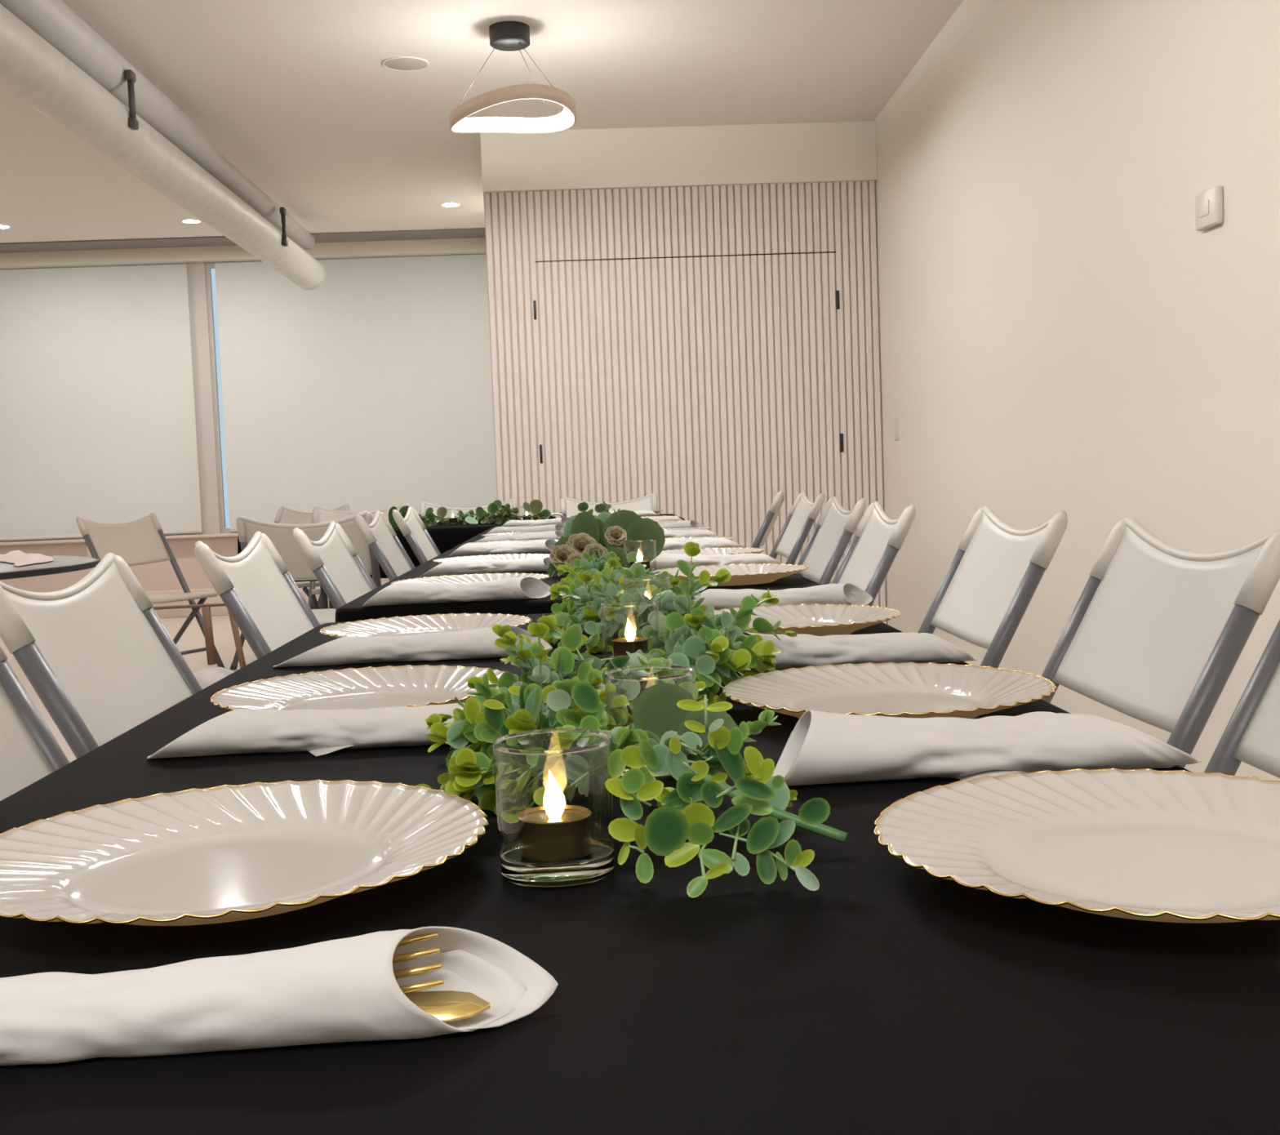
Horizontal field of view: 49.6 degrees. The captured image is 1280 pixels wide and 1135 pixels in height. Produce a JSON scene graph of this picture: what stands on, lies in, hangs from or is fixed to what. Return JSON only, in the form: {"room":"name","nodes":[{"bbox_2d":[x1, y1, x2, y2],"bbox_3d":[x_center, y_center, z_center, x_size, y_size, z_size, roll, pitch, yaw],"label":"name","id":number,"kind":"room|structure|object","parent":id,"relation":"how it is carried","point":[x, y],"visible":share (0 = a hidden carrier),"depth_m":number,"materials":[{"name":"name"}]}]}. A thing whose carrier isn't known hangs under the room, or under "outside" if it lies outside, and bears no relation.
{"room":"banquet room","nodes":[
{"label":"banquet room","id":0,"kind":"room"},
{"bbox_2d":[0,615,257,762],"bbox_3d":[-2.796,0.830,3.734,8.625,0.060,13.960,-2,4,-2],"label":"floor","id":1,"kind":"structure","parent":0,"point":[193,637],"depth_m":8.23,"materials":[{"name":"plastic"}]},
{"bbox_2d":[0,646,69,800],"bbox_3d":[-0.526,0.451,1.312,0.540,0.860,0.496,-2,4,-2],"label":"folding chair","id":2,"kind":"object","parent":1,"relation":"on","point":[29,751],"visible":0.06,"depth_m":1.50,"materials":[{"name":"grey plastic"}]},
{"bbox_2d":[0,555,99,579],"bbox_3d":[-2.412,0.385,4.161,1.516,0.741,1.516,-2,4,-2],"label":"round table","id":3,"kind":"object","parent":1,"relation":"on","point":[60,564],"visible":0.8,"depth_m":4.06,"materials":[{"name":"grey"}]},
{"bbox_2d":[0,550,53,565],"bbox_3d":[-2.009,-0.036,4.440,0.276,0.024,0.940,-6,5,-42],"label":"crumpled cloth","id":4,"kind":"object","parent":3,"relation":"on","point":[19,557],"visible":1,"depth_m":4.38,"materials":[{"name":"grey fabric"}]},
{"bbox_2d":[0,551,202,758],"bbox_3d":[-0.591,0.412,1.954,0.540,0.860,0.496,-2,4,-2],"label":"folding chair","id":5,"kind":"object","parent":1,"relation":"on","point":[95,651],"visible":0.44,"depth_m":1.94,"materials":[{"name":"grey plastic"}]},
{"bbox_2d":[75,512,225,667],"bbox_3d":[-2.359,0.168,6.706,0.540,0.856,0.496,0,4,26],"label":"chair","id":6,"kind":"object","parent":1,"relation":"on","point":[143,540],"visible":0.7,"depth_m":6.79,"materials":[{"name":"beige plastic"}]},
{"bbox_2d":[152,602,245,668],"bbox_3d":[-1.688,0.401,5.166,0.437,0.527,0.048,-2,4,-2],"label":"stand","id":7,"kind":"object","parent":1,"relation":"on","point":[206,608],"visible":0.29,"depth_m":5.16,"materials":[{"name":"brown"}]},
{"bbox_2d":[194,531,319,658],"bbox_3d":[-0.589,0.357,2.778,0.540,0.860,0.496,-2,4,-2],"label":"folding chair","id":8,"kind":"object","parent":1,"relation":"on","point":[255,585],"visible":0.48,"depth_m":2.79,"materials":[{"name":"grey plastic"}]},
{"bbox_2d":[230,503,350,669],"bbox_3d":[-1.851,0.102,7.389,0.496,0.860,0.540,0,4,28],"label":"folding chair","id":9,"kind":"object","parent":1,"relation":"on","point":[286,515],"visible":0.29,"depth_m":7.55,"materials":[{"name":"grey plastic"}]},
{"bbox_2d":[235,510,381,624],"bbox_3d":[-1.218,0.217,5.281,0.496,0.860,0.540,-2,4,-2],"label":"folding chair","id":10,"kind":"object","parent":1,"relation":"on","point":[280,535],"visible":0.38,"depth_m":5.08,"materials":[{"name":"grey plastic"}]},
{"bbox_2d":[320,584,333,608],"bbox_3d":[-0.741,0.184,6.165,1.836,0.752,0.746,-2,4,-2],"label":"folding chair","id":11,"kind":"object","parent":1,"relation":"on","point":[324,599],"visible":0.02,"depth_m":6.04,"materials":[{"name":"white plastic"}]},
{"bbox_2d":[237,513,684,582],"bbox_3d":[-0.751,-0.093,6.147,1.878,0.200,0.804,-2,4,-2],"label":"tablecloth","id":12,"kind":"object","parent":11,"relation":"on","point":[446,537],"visible":0.13,"depth_m":5.76,"materials":[{"name":"black fabric"}]},
{"bbox_2d":[387,499,556,527],"bbox_3d":[-0.756,-0.239,6.048,0.779,0.101,0.254,-2,4,-2],"label":"garland","id":13,"kind":"object","parent":12,"relation":"on","point":[502,515],"visible":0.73,"depth_m":6.03,"materials":[{"name":"green plant"}]},
{"bbox_2d":[608,510,659,516],"bbox_3d":[-0.046,-0.237,6.122,0.276,0.036,0.080,-2,4,-2],"label":"rolled napkin","id":14,"kind":"object","parent":12,"relation":"on","point":[642,513],"visible":0.27,"depth_m":6.09,"materials":[{"name":"fabric"}]},
{"bbox_2d":[292,520,377,610],"bbox_3d":[-0.569,0.315,3.408,0.540,0.860,0.496,-2,4,-2],"label":"folding chair","id":15,"kind":"object","parent":1,"relation":"on","point":[333,559],"visible":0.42,"depth_m":3.44,"materials":[{"name":"grey plastic"}]},
{"bbox_2d":[308,502,410,608],"bbox_3d":[-1.391,0.118,6.872,0.496,0.860,0.540,-2,4,-2],"label":"folding chair","id":16,"kind":"object","parent":1,"relation":"on","point":[320,514],"visible":0.17,"depth_m":7.03,"materials":[{"name":"grey plastic"}]},
{"bbox_2d":[354,511,414,580],"bbox_3d":[-0.695,0.235,4.701,0.540,0.860,0.496,-2,4,-2],"label":"folding chair","id":17,"kind":"object","parent":1,"relation":"on","point":[380,535],"visible":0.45,"depth_m":4.76,"materials":[{"name":"grey plastic"}]},
{"bbox_2d":[391,506,440,564],"bbox_3d":[-0.690,0.192,5.350,0.540,0.860,0.496,-2,4,-2],"label":"folding chair","id":18,"kind":"object","parent":1,"relation":"on","point":[411,526],"visible":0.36,"depth_m":5.42,"materials":[{"name":"grey plastic"}]},
{"bbox_2d":[419,497,517,522],"bbox_3d":[-0.852,0.097,6.892,0.496,0.860,0.540,-2,4,-2],"label":"folding chair","id":19,"kind":"object","parent":1,"relation":"on","point":[424,505],"visible":0.2,"depth_m":7.06,"materials":[{"name":"grey plastic"}]},
{"bbox_2d":[560,493,658,517],"bbox_3d":[-0.135,0.072,6.859,0.496,0.860,0.540,-2,4,-2],"label":"folding chair","id":20,"kind":"object","parent":1,"relation":"on","point":[568,506],"visible":0.21,"depth_m":7.02,"materials":[{"name":"grey plastic"}]},
{"bbox_2d":[751,488,784,547],"bbox_3d":[0.467,0.078,6.415,0.540,0.860,0.496,-2,4,7],"label":"folding chair","id":21,"kind":"object","parent":1,"relation":"on","point":[771,516],"visible":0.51,"depth_m":6.14,"materials":[{"name":"grey plastic"}]},
{"bbox_2d":[769,491,825,564],"bbox_3d":[0.478,0.146,5.373,0.540,0.860,0.496,-2,4,-2],"label":"folding chair","id":22,"kind":"object","parent":1,"relation":"on","point":[803,513],"visible":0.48,"depth_m":5.44,"materials":[{"name":"grey plastic"}]},
{"bbox_2d":[796,496,866,584],"bbox_3d":[0.440,0.225,4.204,0.540,0.860,0.496,-2,4,-2],"label":"folding chair","id":23,"kind":"object","parent":1,"relation":"on","point":[835,526],"visible":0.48,"depth_m":4.25,"materials":[{"name":"grey plastic"}]},
{"bbox_2d":[831,500,915,606],"bbox_3d":[0.422,0.280,3.373,0.540,0.860,0.496,-2,4,0],"label":"folding chair","id":24,"kind":"object","parent":1,"relation":"on","point":[877,539],"visible":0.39,"depth_m":3.41,"materials":[{"name":"grey plastic"}]},
{"bbox_2d":[917,505,1067,667],"bbox_3d":[0.531,0.324,2.639,0.540,0.860,0.496,-2,4,-2],"label":"folding chair","id":25,"kind":"object","parent":1,"relation":"on","point":[997,568],"visible":0.44,"depth_m":2.64,"materials":[{"name":"grey plastic"}]},
{"bbox_2d":[1041,515,1279,768],"bbox_3d":[0.548,0.375,1.851,0.540,0.860,0.496,-2,4,-2],"label":"folding chair","id":26,"kind":"object","parent":1,"relation":"on","point":[1157,630],"visible":0.51,"depth_m":1.83,"materials":[{"name":"grey plastic"}]},
{"bbox_2d":[1204,618,1279,777],"bbox_3d":[0.575,0.411,1.288,0.540,0.860,0.496,-2,4,-2],"label":"folding chair","id":27,"kind":"object","parent":1,"relation":"on","point":[1251,735],"visible":0.06,"depth_m":1.49,"materials":[{"name":"grey plastic"}]},
{"bbox_3d":[-0.035,0.493,1.181,0.752,0.736,1.791,-2,4,-2],"label":"folding table","id":28,"kind":"object","parent":1,"relation":"on","visible":0},
{"bbox_2d":[0,613,1279,1134],"bbox_3d":[-0.045,0.223,1.162,0.810,0.200,1.834,-2,4,-2],"label":"tablecloth","id":29,"kind":"object","parent":28,"relation":"on","point":[891,996],"visible":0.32,"depth_m":0.51,"materials":[{"name":"black fabric"}]},
{"bbox_2d":[0,779,488,925],"bbox_3d":[-0.208,0.147,0.703,0.262,0.022,0.262,-5,5,-33],"label":"dinner plate","id":30,"kind":"object","parent":29,"relation":"on","point":[224,853],"visible":1,"depth_m":0.73,"materials":[{"name":"grey ceramic"}]},
{"bbox_2d":[0,926,558,1065],"bbox_3d":[-0.194,0.154,0.492,0.330,0.036,0.042,-3,4,-5],"label":"rolled napkin","id":31,"kind":"object","parent":29,"relation":"on","point":[344,989],"visible":1,"depth_m":0.48,"materials":[{"name":"white fabric"}]},
{"bbox_2d":[392,931,444,993],"bbox_3d":[-0.132,0.151,0.507,0.121,0.028,0.012,-2,4,-2],"label":"fork","id":32,"kind":"object","parent":31,"relation":"in","point":[402,973],"visible":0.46,"depth_m":0.51,"materials":[{"name":"gold metal"}]},
{"bbox_2d":[404,990,490,1022],"bbox_3d":[-0.119,0.160,0.498,0.130,0.010,0.018,-2,4,-4],"label":"spoon","id":33,"kind":"object","parent":31,"relation":"in","point":[446,1006],"visible":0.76,"depth_m":0.50,"materials":[{"name":"gold metal"}]},
{"bbox_2d":[146,702,471,758],"bbox_3d":[-0.229,0.120,1.052,0.281,0.031,0.083,-2,4,-2],"label":"rolled napkin","id":34,"kind":"object","parent":29,"relation":"on","point":[318,732],"visible":0.73,"depth_m":1.03,"materials":[{"name":"white fabric"}]},
{"bbox_2d":[210,664,505,710],"bbox_3d":[-0.240,0.115,1.216,0.262,0.022,0.262,-2,4,-1],"label":"dinner plate","id":35,"kind":"object","parent":29,"relation":"on","point":[388,686],"visible":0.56,"depth_m":1.28,"materials":[{"name":"grey ceramic"}]},
{"bbox_2d":[273,626,552,666],"bbox_3d":[-0.255,0.087,1.562,0.310,0.032,0.076,-2,4,-2],"label":"rolled napkin","id":36,"kind":"object","parent":29,"relation":"on","point":[476,643],"visible":0.9,"depth_m":1.53,"materials":[{"name":"white fabric"}]},
{"bbox_2d":[319,613,532,638],"bbox_3d":[-0.266,0.081,1.735,0.262,0.022,0.262,1,5,39],"label":"dinner plate","id":37,"kind":"object","parent":29,"relation":"on","point":[410,624],"visible":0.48,"depth_m":1.81,"materials":[{"name":"grey ceramic"}]},
{"bbox_2d":[492,728,614,888],"bbox_3d":[-0.042,0.119,0.690,0.059,0.068,0.059,-2,4,-2],"label":"glass","id":38,"kind":"object","parent":29,"relation":"on","point":[599,863],"visible":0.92,"depth_m":0.67,"materials":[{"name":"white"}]},
{"bbox_2d":[517,768,591,862],"bbox_3d":[-0.043,0.121,0.691,0.037,0.042,0.037,-2,4,-2],"label":"tea light","id":39,"kind":"object","parent":38,"relation":"in","point":[553,831],"visible":1,"depth_m":0.68,"materials":[{"name":"brown metal"}]},
{"bbox_2d":[600,600,659,666],"bbox_3d":[-0.009,0.070,1.418,0.059,0.068,0.059,-2,4,-2],"label":"glass","id":40,"kind":"object","parent":29,"relation":"on","point":[655,602],"visible":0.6,"depth_m":1.42,"materials":[{"name":"white"}]},
{"bbox_2d":[612,617,648,657],"bbox_3d":[-0.010,0.072,1.419,0.037,0.042,0.037,-2,4,-2],"label":"tea light","id":41,"kind":"object","parent":40,"relation":"in","point":[631,643],"visible":0.79,"depth_m":1.41,"materials":[{"name":"brown metal"}]},
{"bbox_2d":[415,541,848,897],"bbox_3d":[0.008,0.043,1.364,0.290,0.126,1.457,-2,4,2],"label":"leaf garland","id":42,"kind":"object","parent":29,"relation":"on","point":[675,733],"visible":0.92,"depth_m":0.81,"materials":[{"name":"green plant"}]},
{"bbox_2d":[623,575,670,590],"bbox_3d":[0.010,0.046,1.763,0.059,0.068,0.059,-2,4,-2],"label":"glass","id":43,"kind":"object","parent":29,"relation":"on","point":[664,576],"visible":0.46,"depth_m":1.76,"materials":[{"name":"clear"}]},
{"bbox_2d":[604,664,694,780],"bbox_3d":[0.007,0.102,0.916,0.059,0.068,0.059,-2,4,-2],"label":"glass","id":44,"kind":"object","parent":29,"relation":"on","point":[668,776],"visible":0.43,"depth_m":0.90,"materials":[{"name":"white"}]},
{"bbox_2d":[692,582,873,609],"bbox_3d":[0.191,0.043,1.973,0.291,0.034,0.076,-2,4,-2],"label":"rolled napkin","id":45,"kind":"object","parent":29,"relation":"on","point":[848,593],"visible":0.62,"depth_m":1.94,"materials":[{"name":"white fabric"}]},
{"bbox_2d":[704,603,902,635],"bbox_3d":[0.184,0.068,1.681,0.262,0.022,0.262,-5,5,-35],"label":"dinner plate","id":46,"kind":"object","parent":29,"relation":"on","point":[817,620],"visible":0.52,"depth_m":1.74,"materials":[{"name":"grey ceramic"}]},
{"bbox_2d":[714,631,977,672],"bbox_3d":[0.197,0.080,1.390,0.276,0.036,0.081,-2,4,-1],"label":"rolled napkin","id":47,"kind":"object","parent":29,"relation":"on","point":[802,651],"visible":0.72,"depth_m":1.36,"materials":[{"name":"white fabric"}]},
{"bbox_2d":[721,662,1056,718],"bbox_3d":[0.198,0.105,1.113,0.262,0.022,0.262,-2,4,-4],"label":"dinner plate","id":48,"kind":"object","parent":29,"relation":"on","point":[889,689],"visible":0.88,"depth_m":1.16,"materials":[{"name":"grey ceramic"}]},
{"bbox_2d":[772,710,1201,786],"bbox_3d":[0.217,0.109,0.881,0.275,0.043,0.085,-2,4,-2],"label":"rolled napkin","id":49,"kind":"object","parent":29,"relation":"on","point":[822,747],"visible":1,"depth_m":0.86,"materials":[{"name":"white fabric"}]},
{"bbox_2d":[873,768,1279,923],"bbox_3d":[0.244,0.133,0.654,0.262,0.022,0.262,-4,4,-30],"label":"dinner plate","id":50,"kind":"object","parent":29,"relation":"on","point":[1147,844],"visible":1,"depth_m":0.69,"materials":[{"name":"grey ceramic"}]},
{"bbox_3d":[-0.104,0.367,3.025,0.739,0.752,1.781,-2,4,-2],"label":"folding table","id":51,"kind":"object","parent":1,"relation":"on","visible":0},
{"bbox_2d":[335,548,821,622],"bbox_3d":[-0.115,0.089,3.007,0.798,0.200,1.822,-2,4,-2],"label":"tablecloth","id":52,"kind":"object","parent":51,"relation":"on","point":[354,610],"visible":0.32,"depth_m":2.10,"materials":[{"name":"black fabric"}]},
{"bbox_2d":[363,576,551,606],"bbox_3d":[-0.278,0.035,2.131,0.291,0.034,0.076,-2,4,-4],"label":"rolled napkin","id":53,"kind":"object","parent":52,"relation":"on","point":[512,588],"visible":0.99,"depth_m":2.10,"materials":[{"name":"white fabric"}]},
{"bbox_2d":[391,572,550,584],"bbox_3d":[-0.280,0.030,2.299,0.269,0.022,0.269,1,5,37],"label":"dinner plate","id":54,"kind":"object","parent":52,"relation":"on","point":[465,578],"visible":0.34,"depth_m":2.40,"materials":[{"name":"grey ceramic"}]},
{"bbox_2d":[419,557,552,577],"bbox_3d":[-0.296,-0.004,2.749,0.280,0.031,0.075,-2,4,-3],"label":"rolled napkin","id":55,"kind":"object","parent":52,"relation":"on","point":[451,566],"visible":0.93,"depth_m":2.72,"materials":[{"name":"white fabric"}]},
{"bbox_2d":[432,553,550,563],"bbox_3d":[-0.305,-0.011,2.926,0.262,0.022,0.262,-4,4,-20],"label":"dinner plate","id":56,"kind":"object","parent":52,"relation":"on","point":[513,556],"visible":0.33,"depth_m":3.02,"materials":[{"name":"grey ceramic"}]},
{"bbox_2d":[448,538,556,556],"bbox_3d":[-0.330,-0.050,3.456,0.291,0.034,0.076,-2,4,-3],"label":"rolled napkin","id":57,"kind":"object","parent":52,"relation":"on","point":[537,546],"visible":0.88,"depth_m":3.42,"materials":[{"name":"white fabric"}]},
{"bbox_2d":[546,501,665,597],"bbox_3d":[-0.073,-0.070,2.898,0.228,0.127,1.606,-2,4,-1],"label":"eucalyptus arrangement","id":58,"kind":"object","parent":52,"relation":"on","point":[588,540],"visible":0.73,"depth_m":2.63,"materials":[{"name":"green plant"}]},
{"bbox_2d":[622,538,656,571],"bbox_3d":[0.000,-0.015,2.476,0.059,0.068,0.059,-2,4,-2],"label":"glass","id":59,"kind":"object","parent":52,"relation":"on","point":[639,540],"visible":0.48,"depth_m":2.47,"materials":[{"name":"clear"}]},
{"bbox_2d":[630,549,649,570],"bbox_3d":[0.000,-0.013,2.477,0.037,0.042,0.037,-2,4,-2],"label":"tea light","id":60,"kind":"object","parent":59,"relation":"in","point":[639,557],"visible":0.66,"depth_m":2.47,"materials":[{"name":"brown metal"}]},
{"bbox_2d":[663,528,719,537],"bbox_3d":[0.091,-0.091,3.810,0.276,0.036,0.081,-2,4,-1],"label":"rolled napkin","id":61,"kind":"object","parent":52,"relation":"on","point":[693,532],"visible":0.24,"depth_m":3.78,"materials":[{"name":"white fabric"}]},
{"bbox_2d":[662,537,746,550],"bbox_3d":[0.116,-0.054,3.181,0.275,0.043,0.078,-2,4,-3],"label":"rolled napkin","id":62,"kind":"object","parent":52,"relation":"on","point":[707,542],"visible":0.32,"depth_m":3.15,"materials":[{"name":"white fabric"}]},
{"bbox_2d":[658,546,765,555],"bbox_3d":[0.129,-0.023,2.862,0.262,0.022,0.262,-4,4,-23],"label":"dinner plate","id":63,"kind":"object","parent":52,"relation":"on","point":[704,551],"visible":0.22,"depth_m":2.95,"materials":[{"name":"grey ceramic"}]},
{"bbox_2d":[649,552,781,569],"bbox_3d":[0.139,-0.012,2.593,0.276,0.036,0.080,-2,4,1],"label":"rolled napkin","id":64,"kind":"object","parent":52,"relation":"on","point":[665,560],"visible":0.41,"depth_m":2.56,"materials":[{"name":"white fabric"}]},
{"bbox_2d":[653,563,808,586],"bbox_3d":[0.148,0.013,2.298,0.262,0.022,0.262,0,4,24],"label":"dinner plate","id":65,"kind":"object","parent":52,"relation":"on","point":[744,574],"visible":0.66,"depth_m":2.35,"materials":[{"name":"grey ceramic"}]},
{"bbox_3d":[-0.177,0.249,4.860,0.739,0.752,1.781,-2,4,-2],"label":"folding table","id":66,"kind":"object","parent":1,"relation":"on","visible":0},
{"bbox_2d":[452,525,501,548],"bbox_3d":[-0.187,-0.029,4.842,0.797,0.200,1.823,-2,4,-2],"label":"tablecloth","id":67,"kind":"object","parent":66,"relation":"on","point":[479,536],"visible":0.15,"depth_m":4.52,"materials":[{"name":"black fabric"}]},
{"bbox_2d":[475,530,563,542],"bbox_3d":[-0.347,-0.087,4.043,0.310,0.032,0.076,-2,4,-4],"label":"rolled napkin","id":68,"kind":"object","parent":67,"relation":"on","point":[548,535],"visible":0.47,"depth_m":4.01,"materials":[{"name":"white fabric"}]},
{"bbox_2d":[483,524,564,537],"bbox_3d":[-0.375,-0.123,4.593,0.291,0.034,0.076,-2,4,-4],"label":"rolled napkin","id":69,"kind":"object","parent":67,"relation":"on","point":[551,526],"visible":0.46,"depth_m":4.56,"materials":[{"name":"white fabric"}]},
{"bbox_2d":[501,517,568,526],"bbox_3d":[-0.398,-0.170,5.321,0.291,0.034,0.076,-2,4,-5],"label":"rolled napkin","id":70,"kind":"object","parent":67,"relation":"on","point":[561,521],"visible":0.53,"depth_m":5.29,"materials":[{"name":"white fabric"}]},
{"bbox_2d":[658,520,704,528],"bbox_3d":[0.065,-0.131,4.459,0.291,0.034,0.076,-2,4,-4],"label":"rolled napkin","id":71,"kind":"object","parent":67,"relation":"on","point":[692,523],"visible":0.23,"depth_m":4.43,"materials":[{"name":"white fabric"}]},
{"bbox_2d":[0,536,389,591],"bbox_3d":[-4.132,0.100,10.574,6.520,0.600,0.120,-2,4,-2],"label":"wall","id":72,"kind":"structure","parent":0,"point":[160,575],"depth_m":10.53,"materials":[{"name":"beige paint"}]},
{"bbox_2d":[0,262,203,542],"bbox_3d":[-5.407,-1.195,10.470,4.070,2.050,0.040,-2,4,-2],"label":"window","id":73,"kind":"structure","parent":72,"relation":"in","point":[175,263],"depth_m":10.50,"materials":[{"name":"grey"}]},
{"bbox_2d":[0,263,201,541],"bbox_3d":[-5.377,-1.188,10.396,4.025,2.023,0.026,-2,4,-2],"label":"roller blind","id":74,"kind":"object","parent":73,"relation":"attached to","point":[98,422],"visible":0.88,"depth_m":10.44,"materials":[{"name":"fabric"}]},
{"bbox_2d":[0,533,238,545],"bbox_3d":[-4.142,-0.208,10.518,6.520,0.022,0.190,-2,4,-2],"label":"trim","id":75,"kind":"structure","parent":72,"relation":"attached to","point":[221,535],"depth_m":10.45,"materials":[{"name":"beige paint"}]},
{"bbox_2d":[144,581,388,617],"bbox_3d":[-4.122,0.300,10.509,6.520,0.210,0.034,-2,4,-2],"label":"baseboard","id":76,"kind":"structure","parent":72,"relation":"attached to","point":[222,610],"depth_m":10.52,"materials":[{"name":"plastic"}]},
{"bbox_2d":[204,253,486,533],"bbox_3d":[-2.087,-1.330,10.592,2.320,2.050,0.040,-2,4,-2],"label":"window","id":77,"kind":"structure","parent":72,"relation":"in","point":[209,265],"depth_m":10.53,"materials":[{"name":"grey metal"}]},
{"bbox_2d":[214,254,497,532],"bbox_3d":[-2.057,-1.322,10.519,2.205,2.023,0.026,-2,4,-2],"label":"roller blind","id":78,"kind":"object","parent":77,"relation":"attached to","point":[369,388],"visible":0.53,"depth_m":10.51,"materials":[{"name":"fabric"}]},
{"bbox_2d":[186,262,220,533],"bbox_3d":[-3.310,-1.280,10.542,0.130,2.050,0.070,-2,4,-2],"label":"wall","id":79,"kind":"structure","parent":0,"point":[197,280],"depth_m":10.51,"materials":[{"name":"grey paint"}]},
{"bbox_2d":[0,237,485,268],"bbox_3d":[-4.223,-2.317,10.395,6.520,0.107,0.160,-2,4,-2],"label":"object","id":80,"kind":"structure","parent":79,"relation":"attached to","point":[472,245],"depth_m":10.36,"materials":[{"name":"beige paint"}]},
{"bbox_2d":[0,227,485,253],"bbox_3d":[-4.214,-2.348,10.122,6.520,0.012,0.340,-2,4,-2],"label":"trim","id":81,"kind":"structure","parent":79,"relation":"attached to","point":[475,232],"depth_m":10.13,"materials":[{"name":"grey paint"}]},
{"bbox_2d":[193,666,234,688],"bbox_3d":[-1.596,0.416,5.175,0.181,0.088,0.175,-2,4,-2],"label":"seat","id":82,"kind":"object","parent":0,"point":[206,677],"visible":0.54,"depth_m":5.12,"materials":[{"name":"white fabric"}]},
{"bbox_2d":[0,0,963,243],"bbox_3d":[-2.904,-2.011,3.547,8.625,0.080,13.960,-2,4,-2],"label":"ceiling","id":83,"kind":"structure","parent":0,"point":[299,96],"depth_m":6.43,"materials":[{"name":"white paint"}]},
{"bbox_2d":[382,56,429,71],"bbox_3d":[-1.026,-2.205,6.071,0.202,0.006,0.202,-2,4,-2],"label":"ceiling speaker","id":84,"kind":"object","parent":83,"relation":"attached to","point":[399,63],"visible":1,"depth_m":6.06,"materials":[{"name":"grey plastic"}]},
{"bbox_2d":[448,21,576,133],"bbox_3d":[-0.525,-1.994,5.657,0.516,0.410,0.516,-2,4,-2],"label":"pendant lamp","id":85,"kind":"object","parent":83,"relation":"hanging from","point":[508,36],"visible":1,"depth_m":5.60,"materials":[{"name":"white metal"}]},
{"bbox_2d":[452,107,573,131],"bbox_3d":[-0.519,-1.850,5.667,0.504,0.112,0.504,-2,4,-2],"label":"diffuser","id":86,"kind":"object","parent":85,"relation":"attached to","point":[564,120],"depth_m":5.84,"materials":[{"name":"white plastic"}]},
{"bbox_2d":[483,180,887,624],"bbox_3d":[0.262,-0.806,7.540,2.104,2.472,0.120,-2,4,-2],"label":"wall","id":87,"kind":"structure","parent":0,"point":[522,228],"depth_m":7.43,"materials":[{"name":"beige wood"}]},
{"bbox_2d":[533,257,694,520],"bbox_3d":[-0.127,-0.602,7.485,0.825,2.091,0.026,-2,4,-2],"label":"door","id":88,"kind":"structure","parent":87,"relation":"in","point":[613,335],"depth_m":7.46,"materials":[{"name":"beige wood"}]},
{"bbox_2d":[480,120,877,192],"bbox_3d":[0.210,-2.191,7.435,2.104,0.308,0.148,-2,4,-2],"label":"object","id":89,"kind":"structure","parent":87,"relation":"attached to","point":[576,159],"depth_m":7.36,"materials":[{"name":"white paint"}]},
{"bbox_2d":[535,251,836,262],"bbox_3d":[0.246,-1.665,7.431,1.638,0.005,0.013,-2,4,-2],"label":"trim","id":90,"kind":"structure","parent":87,"relation":"attached to","point":[823,251],"depth_m":7.43,"materials":[{"name":"black metal"}]},
{"bbox_2d":[686,252,844,583],"bbox_3d":[0.696,-0.636,7.515,0.818,2.091,0.026,-2,4,-2],"label":"door","id":91,"kind":"structure","parent":87,"relation":"in","point":[763,344],"depth_m":7.49,"materials":[{"name":"beige wood"}]},
{"bbox_2d":[875,0,1279,780],"bbox_3d":[1.506,-0.772,3.801,0.100,2.920,13.960,-2,4,-2],"label":"wall","id":92,"kind":"structure","parent":0,"point":[1059,330],"depth_m":4.46,"materials":[{"name":"white paint"}]},
{"bbox_2d":[874,0,997,123],"bbox_3d":[1.321,-2.094,4.656,0.100,0.220,5.450,-2,4,-2],"label":"trim","id":93,"kind":"structure","parent":92,"relation":"attached to","point":[969,11],"depth_m":5.92,"materials":[{"name":"white paint"}]},
{"bbox_2d":[1195,185,1222,231],"bbox_3d":[1.448,-0.914,3.529,0.024,0.094,0.120,-2,4,-2],"label":"light switch","id":94,"kind":"object","parent":92,"relation":"attached to","point":[1209,202],"visible":1,"depth_m":3.50,"materials":[{"name":"white plastic"}]},
{"bbox_3d":[-1.933,-1.714,3.223,0.030,0.225,0.060,-2,4,-2],"label":"hanger","id":95,"kind":"object","parent":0,"visible":0},
{"bbox_2d":[0,3,324,289],"bbox_3d":[-2.127,-1.756,5.238,0.223,0.223,8.840,-2,4,-2],"label":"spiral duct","id":96,"kind":"object","parent":95,"relation":"hanging from","point":[32,69],"visible":1,"depth_m":5.64,"materials":[{"name":"metal"}]},
{"bbox_2d":[124,69,138,129],"bbox_3d":[-2.024,-1.861,5.517,0.030,0.225,0.060,-2,4,-2],"label":"hanger","id":97,"kind":"object","parent":96,"relation":"attached to","point":[130,76],"visible":1,"depth_m":5.50,"materials":[{"name":"grey metal"}]},
{"bbox_2d":[0,0,315,250],"bbox_3d":[-2.117,-1.959,5.156,0.176,0.176,8.700,-2,4,-2],"label":"pipe","id":98,"kind":"object","parent":96,"relation":"on","point":[53,20],"visible":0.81,"depth_m":5.75,"materials":[{"name":"metal"}]},
{"bbox_2d":[279,207,288,246],"bbox_3d":[-2.134,-2.040,8.299,0.030,0.225,0.060,-2,4,-2],"label":"hanger","id":99,"kind":"object","parent":96,"relation":"attached to","point":[282,210],"visible":1,"depth_m":8.29,"materials":[{"name":"grey metal"}]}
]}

